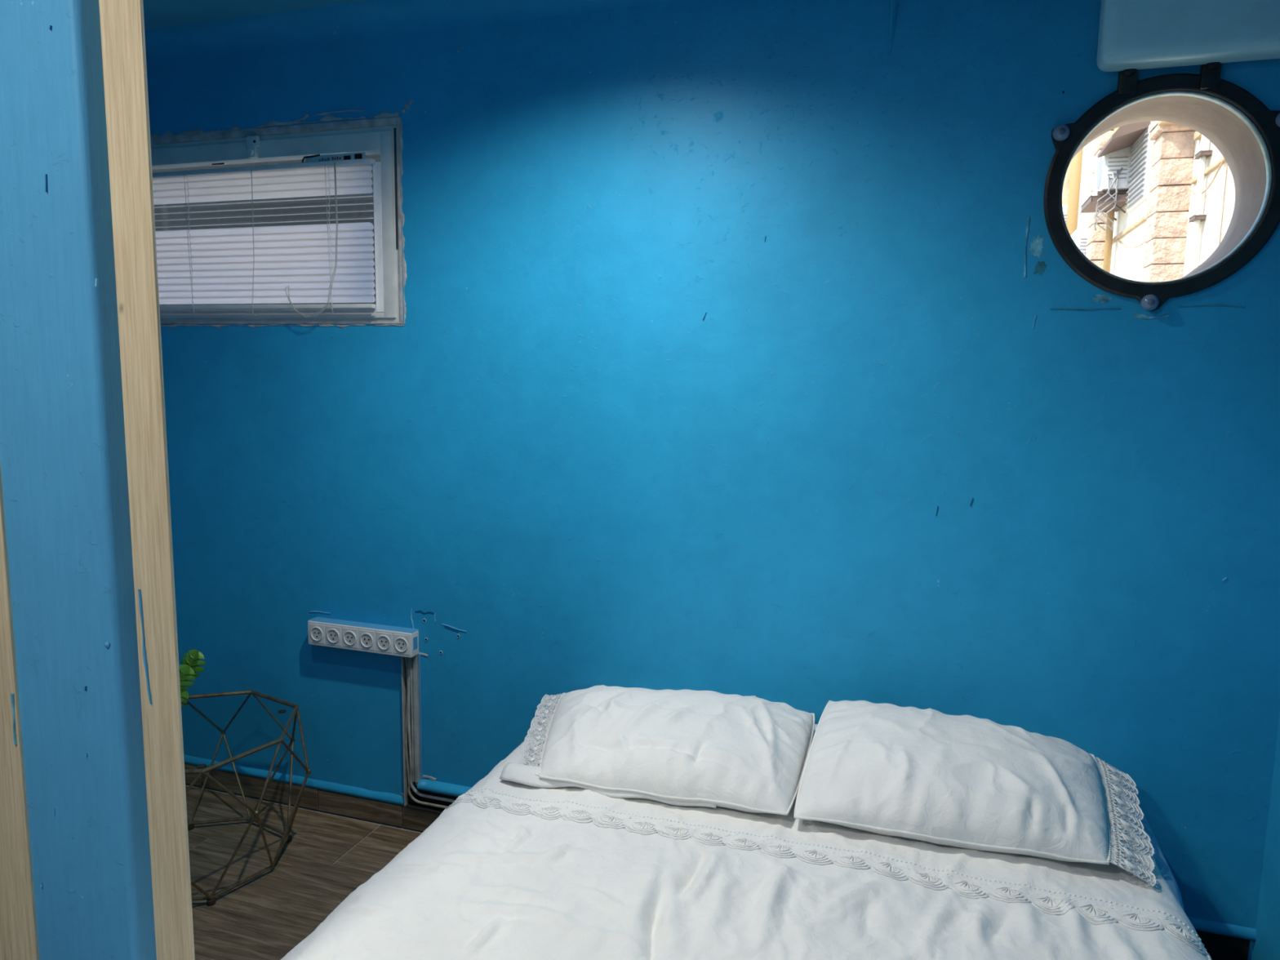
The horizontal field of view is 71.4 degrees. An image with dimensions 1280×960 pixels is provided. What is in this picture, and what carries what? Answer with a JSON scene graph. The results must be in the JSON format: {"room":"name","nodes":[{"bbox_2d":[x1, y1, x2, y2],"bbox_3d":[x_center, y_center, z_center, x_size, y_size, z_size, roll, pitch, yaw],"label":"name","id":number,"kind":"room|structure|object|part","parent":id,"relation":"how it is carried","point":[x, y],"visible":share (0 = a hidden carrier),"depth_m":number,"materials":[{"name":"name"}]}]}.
{"room":"bedroom","nodes":[
{"label":"bedroom","id":0,"kind":"room"},
{"bbox_2d":[0,0,195,959],"bbox_3d":[-1.641,0.029,1.510,2.152,2.505,0.086,3,8,18],"label":"wall partition","id":1,"kind":"structure","parent":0,"point":[95,853],"depth_m":1.18,"materials":[{"name":"blue paint"}]},
{"bbox_2d":[142,0,369,30],"bbox_3d":[-0.918,-1.192,0.689,3.902,0.150,3.700,3,8,18],"label":"ceiling","id":2,"kind":"structure","parent":0,"point":[157,14],"depth_m":2.58,"materials":[{"name":"blue paint"}]},
{"bbox_2d":[185,783,423,959],"bbox_3d":[-0.956,1.391,1.025,3.902,0.050,3.700,3,8,18],"label":"floor","id":3,"kind":"structure","parent":0,"point":[329,855],"depth_m":2.65,"materials":[{"name":"wood"}]},
{"bbox_2d":[181,689,311,906],"bbox_3d":[-1.322,0.933,2.659,0.622,0.425,0.683,3,8,18],"label":"wire side table","id":4,"kind":"object","parent":3,"relation":"on","point":[286,837],"visible":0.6,"depth_m":2.72,"materials":[{"name":"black metal"}]},
{"bbox_2d":[178,649,204,707],"bbox_3d":[-1.429,0.588,2.632,0.282,0.264,0.187,3,8,18],"label":"potted plant","id":5,"kind":"object","parent":4,"relation":"on","point":[189,666],"visible":0.27,"depth_m":2.59,"materials":[{"name":"green plant"}]},
{"bbox_2d":[1128,799,1184,911],"bbox_3d":[0.209,1.062,1.528,1.497,0.506,1.887,3,8,18],"label":"bed","id":6,"kind":"object","parent":3,"relation":"on","point":[1162,864],"visible":0.08,"depth_m":1.85,"materials":[{"name":"fabric"}]},
{"bbox_2d":[280,718,1212,959],"bbox_3d":[0.174,1.003,1.517,1.561,0.510,1.931,3,8,18],"label":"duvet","id":7,"kind":"object","parent":6,"relation":"on","point":[508,870],"visible":0.73,"depth_m":1.62,"materials":[{"name":"white fabric"}]},
{"bbox_2d":[499,684,814,815],"bbox_3d":[0.027,0.617,2.197,0.764,0.144,0.520,3,8,18],"label":"pillow","id":8,"kind":"object","parent":7,"relation":"on","point":[685,747],"visible":1,"depth_m":2.05,"materials":[{"name":"white fabric"}]},
{"bbox_2d":[793,700,1156,886],"bbox_3d":[0.740,0.647,1.970,0.732,0.158,0.508,3,8,18],"label":"pillow","id":9,"kind":"object","parent":7,"relation":"on","point":[929,775],"visible":1,"depth_m":1.85,"materials":[{"name":"white fabric"}]},
{"bbox_2d":[146,0,1279,959],"bbox_3d":[-0.321,-0.157,2.704,4.302,2.705,0.233,3,8,18],"label":"wall","id":10,"kind":"structure","parent":0,"point":[744,348],"depth_m":2.36,"materials":[{"name":"blue paint"}]},
{"bbox_2d":[150,116,403,324],"bbox_3d":[-1.327,-0.803,2.865,1.323,0.596,0.108,3,8,18],"label":"window","id":11,"kind":"structure","parent":10,"relation":"in","point":[354,139],"depth_m":2.72,"materials":[{"name":"paint"}]},
{"bbox_2d":[151,158,383,318],"bbox_3d":[-1.205,-0.739,2.780,0.907,0.462,0.034,3,8,18],"label":"blind","id":12,"kind":"object","parent":11,"relation":"attached to","point":[325,263],"visible":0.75,"depth_m":2.76,"materials":[{"name":"white plastic"}]},
{"bbox_3d":[-1.440,-0.753,2.844,0.015,0.438,0.003,3,8,18],"label":"cord","id":13,"kind":"part","parent":12,"relation":"part of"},
{"bbox_3d":[-1.437,-0.759,2.843,0.010,0.427,0.002,3,8,18],"label":"ladder cord","id":14,"kind":"part","parent":12,"relation":"part of","materials":[{"name":"white fabric"}]},
{"bbox_3d":[-1.207,-0.736,2.768,0.019,0.449,0.004,3,8,18],"label":"cord","id":15,"kind":"part","parent":12,"relation":"part of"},
{"bbox_3d":[-1.207,-0.546,2.808,0.859,0.013,0.020,3,8,18],"label":"rail","id":16,"kind":"part","parent":12,"relation":"part of","materials":[{"name":"white plastic"}]},
{"bbox_3d":[-1.001,-0.724,2.699,0.195,0.450,0.003,3,8,18],"label":"pull cord","id":17,"kind":"part","parent":12,"relation":"part of","materials":[{"name":"white plastic"}]},
{"bbox_3d":[-0.993,-0.721,2.695,0.188,0.454,0.002,3,8,18],"label":"pull cord","id":18,"kind":"part","parent":12,"relation":"part of","materials":[{"name":"white plastic"}]},
{"bbox_3d":[-0.936,-0.724,2.680,0.015,0.438,0.003,3,8,18],"label":"cord","id":19,"kind":"part","parent":12,"relation":"part of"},
{"bbox_3d":[-0.933,-0.730,2.679,0.010,0.427,0.002,3,8,18],"label":"ladder cord","id":20,"kind":"part","parent":12,"relation":"part of","materials":[{"name":"white fabric"}]},
{"bbox_2d":[318,157,328,161],"bbox_3d":[-0.953,-0.967,2.684,0.037,0.009,0.001,3,8,18],"label":"print","id":21,"kind":"object","parent":11,"relation":"attached to","point":[320,159],"depth_m":2.68},
{"bbox_2d":[343,153,362,159],"bbox_3d":[-0.856,-0.963,2.652,0.064,0.015,0.001,3,8,18],"label":"print","id":22,"kind":"object","parent":11,"relation":"attached to","point":[346,156],"depth_m":2.65},
{"bbox_2d":[183,754,404,805],"bbox_3d":[-1.494,0.993,3.110,1.548,0.027,0.014,3,8,18],"label":"trim","id":23,"kind":"structure","parent":10,"relation":"attached to","point":[390,797],"depth_m":2.98,"materials":[{"name":"blue paint"}]},
{"bbox_2d":[184,763,440,831],"bbox_3d":[-0.377,1.109,2.754,3.902,0.080,0.012,3,8,18],"label":"baseboard","id":24,"kind":"structure","parent":10,"relation":"attached to","point":[372,810],"depth_m":2.97,"materials":[{"name":"wood"}]},
{"bbox_2d":[307,617,418,657],"bbox_3d":[-0.881,0.499,2.826,0.385,0.080,0.050,3,8,18],"label":"strip","id":25,"kind":"object","parent":10,"relation":"attached to","point":[402,642],"visible":1,"depth_m":2.80,"materials":[{"name":"white plastic"}]},
{"bbox_2d":[310,626,323,640],"bbox_3d":[-1.036,0.493,2.853,0.047,0.047,0.006,3,8,18],"label":"socket","id":26,"kind":"object","parent":25,"relation":"attached to","point":[316,633],"depth_m":2.85,"materials":[{"name":"plastic"}]},
{"bbox_3d":[-1.035,0.493,2.855,0.057,0.062,0.003,3,8,18],"label":"plate","id":27,"kind":"part","parent":25,"relation":"part of","materials":[{"name":"white plastic"}]},
{"bbox_2d":[326,628,339,643],"bbox_3d":[-0.977,0.497,2.834,0.047,0.047,0.006,3,8,18],"label":"socket","id":28,"kind":"object","parent":25,"relation":"attached to","point":[332,634],"depth_m":2.83,"materials":[{"name":"plastic"}]},
{"bbox_3d":[-0.976,0.496,2.836,0.057,0.062,0.003,3,8,18],"label":"plate","id":29,"kind":"part","parent":25,"relation":"part of","materials":[{"name":"white plastic"}]},
{"bbox_2d":[343,631,356,645],"bbox_3d":[-0.917,0.500,2.814,0.047,0.047,0.006,3,8,18],"label":"socket","id":30,"kind":"object","parent":25,"relation":"attached to","point":[349,637],"depth_m":2.81,"materials":[{"name":"plastic"}]},
{"bbox_3d":[-0.917,0.500,2.817,0.057,0.062,0.003,3,8,18],"label":"plate","id":31,"kind":"part","parent":25,"relation":"part of","materials":[{"name":"white plastic"}]},
{"bbox_2d":[360,632,373,647],"bbox_3d":[-0.858,0.503,2.795,0.047,0.047,0.006,3,8,18],"label":"socket","id":32,"kind":"object","parent":25,"relation":"attached to","point":[366,638],"depth_m":2.80,"materials":[{"name":"plastic"}]},
{"bbox_3d":[-0.857,0.503,2.797,0.057,0.062,0.003,3,8,18],"label":"plate","id":33,"kind":"part","parent":25,"relation":"part of","materials":[{"name":"white plastic"}]},
{"bbox_2d":[377,635,390,649],"bbox_3d":[-0.799,0.507,2.776,0.047,0.047,0.006,3,8,18],"label":"socket","id":34,"kind":"object","parent":25,"relation":"attached to","point":[383,641],"depth_m":2.78,"materials":[{"name":"plastic"}]},
{"bbox_3d":[-0.798,0.507,2.778,0.057,0.062,0.003,3,8,18],"label":"plate","id":35,"kind":"part","parent":25,"relation":"part of","materials":[{"name":"white plastic"}]},
{"bbox_2d":[394,637,408,652],"bbox_3d":[-0.739,0.510,2.756,0.047,0.047,0.006,3,8,18],"label":"socket","id":36,"kind":"object","parent":25,"relation":"attached to","point":[401,644],"depth_m":2.76,"materials":[{"name":"plastic"}]},
{"bbox_3d":[-0.739,0.510,2.759,0.057,0.062,0.003,3,8,18],"label":"plate","id":37,"kind":"part","parent":25,"relation":"part of","materials":[{"name":"white plastic"}]},
{"bbox_2d":[144,0,684,62],"bbox_3d":[-0.351,-1.297,2.413,3.902,0.070,0.070,3,8,18],"label":"trim","id":38,"kind":"structure","parent":10,"relation":"attached to","point":[371,18],"depth_m":2.59,"materials":[{"name":"blue paint"}]},
{"bbox_2d":[400,653,1249,959],"bbox_3d":[0.359,0.859,2.473,2.338,0.510,0.022,3,8,18],"label":"cable trunking","id":39,"kind":"object","parent":10,"relation":"attached to","point":[1222,947],"visible":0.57,"depth_m":2.81,"materials":[{"name":"blue paint"}]},
{"bbox_2d":[417,778,1256,941],"bbox_3d":[0.385,1.032,2.482,2.296,0.027,0.028,3,8,18],"label":"trim","id":40,"kind":"structure","parent":10,"relation":"attached to","point":[451,789],"depth_m":2.17,"materials":[{"name":"blue paint"}]},
{"bbox_2d":[888,0,899,54],"bbox_3d":[0.605,-1.154,2.118,0.031,0.250,0.060,3,8,18],"label":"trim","id":41,"kind":"structure","parent":10,"relation":"attached to","point":[894,3],"depth_m":2.14,"materials":[{"name":"blue paint"}]},
{"bbox_2d":[1043,62,1279,311],"bbox_3d":[1.216,-0.674,2.112,0.493,0.553,0.274,3,8,18],"label":"window","id":42,"kind":"structure","parent":10,"relation":"in","point":[1244,131],"depth_m":2.03,"materials":[{"name":"black paint"}]},
{"bbox_2d":[1096,0,1279,71],"bbox_3d":[1.260,-1.071,1.890,0.496,0.337,0.100,3,8,18],"label":"air conditioner","id":43,"kind":"object","parent":10,"relation":"attached to","point":[1138,34],"depth_m":1.89,"materials":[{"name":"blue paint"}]},
{"bbox_2d":[1252,714,1279,959],"bbox_3d":[0.980,0.197,0.125,0.200,2.705,3.900,3,8,18],"label":"wall","id":44,"kind":"structure","parent":0,"point":[1267,943],"depth_m":2.07,"materials":[{"name":"blue paint"}]},
{"label":"outside","id":45,"kind":"structure","parent":0,"visible":0},
{"bbox_3d":[6.468,2.629,16.768,14.200,0.250,29.670,3,8,18],"label":"ground","id":46,"kind":"structure","parent":45,"visible":0},
{"bbox_2d":[151,154,383,307],"bbox_3d":[-3.312,0.813,5.982,8.100,5.750,0.500,3,8,18],"label":"window","id":47,"kind":"structure","parent":46,"relation":"on","point":[376,157],"depth_m":5.03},
{"bbox_2d":[1062,126,1119,272],"bbox_3d":[11.898,-6.406,19.575,6.600,17.000,18.845,3,8,18],"label":"facade","id":48,"kind":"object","parent":46,"relation":"on","point":[1077,187],"visible":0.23,"depth_m":13.71,"materials":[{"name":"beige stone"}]},
{"bbox_2d":[1062,204,1067,223],"bbox_3d":[7.326,-4.216,15.631,0.380,1.058,0.900,3,8,18],"label":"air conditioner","id":49,"kind":"object","parent":48,"relation":"attached to","point":[1064,206],"visible":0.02,"depth_m":15.19,"materials":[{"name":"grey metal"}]},
{"bbox_2d":[1071,226,1088,255],"bbox_3d":[6.690,-3.245,13.523,0.380,1.058,0.900,3,8,18],"label":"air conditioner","id":50,"kind":"object","parent":48,"relation":"attached to","point":[1079,236],"visible":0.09,"depth_m":13.13,"materials":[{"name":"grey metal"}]},
{"bbox_2d":[1110,120,1235,282],"bbox_3d":[7.662,-3.770,6.586,6.330,15.000,11.000,3,8,18],"label":"facade","id":51,"kind":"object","parent":46,"relation":"on","point":[1186,213],"visible":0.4,"depth_m":8.47,"materials":[{"name":"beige stone"}]},
{"bbox_2d":[1092,146,1132,231],"bbox_3d":[6.089,-3.739,11.592,0.380,1.058,0.900,3,8,18],"label":"air conditioner","id":52,"kind":"object","parent":51,"relation":"attached to","point":[1111,174],"visible":0.93,"depth_m":11.22,"materials":[{"name":"grey metal"}]},
{"bbox_2d":[1096,156,1102,189],"bbox_3d":[5.964,-3.986,11.549,0.005,0.420,0.420,3,8,18],"label":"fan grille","id":53,"kind":"object","parent":52,"relation":"attached to","point":[1100,165],"depth_m":11.52,"materials":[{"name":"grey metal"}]},
{"bbox_2d":[1080,194,1128,213],"bbox_3d":[6.051,-3.599,11.601,0.450,0.100,0.820,3,8,18],"label":"drip tray","id":54,"kind":"object","parent":52,"relation":"on","point":[1090,205],"visible":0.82,"depth_m":11.37,"materials":[{"name":"brown metal"}]},
{"bbox_3d":[6.134,-3.993,11.577,0.300,0.550,0.840,3,8,18],"label":"casing","id":55,"kind":"part","parent":52,"relation":"part of","materials":[{"name":"white metal"}]},
{"bbox_2d":[1097,120,1151,212],"bbox_3d":[5.827,-3.933,10.732,0.405,1.240,1.100,3,8,18],"label":"louvred window","id":56,"kind":"structure","parent":51,"relation":"attached to","point":[1136,135],"depth_m":10.51,"materials":[{"name":"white metal"}]},
{"bbox_3d":[5.984,-3.708,10.654,0.035,0.820,1.000,3,8,18],"label":"pane","id":57,"kind":"part","parent":56,"relation":"part of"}
]}

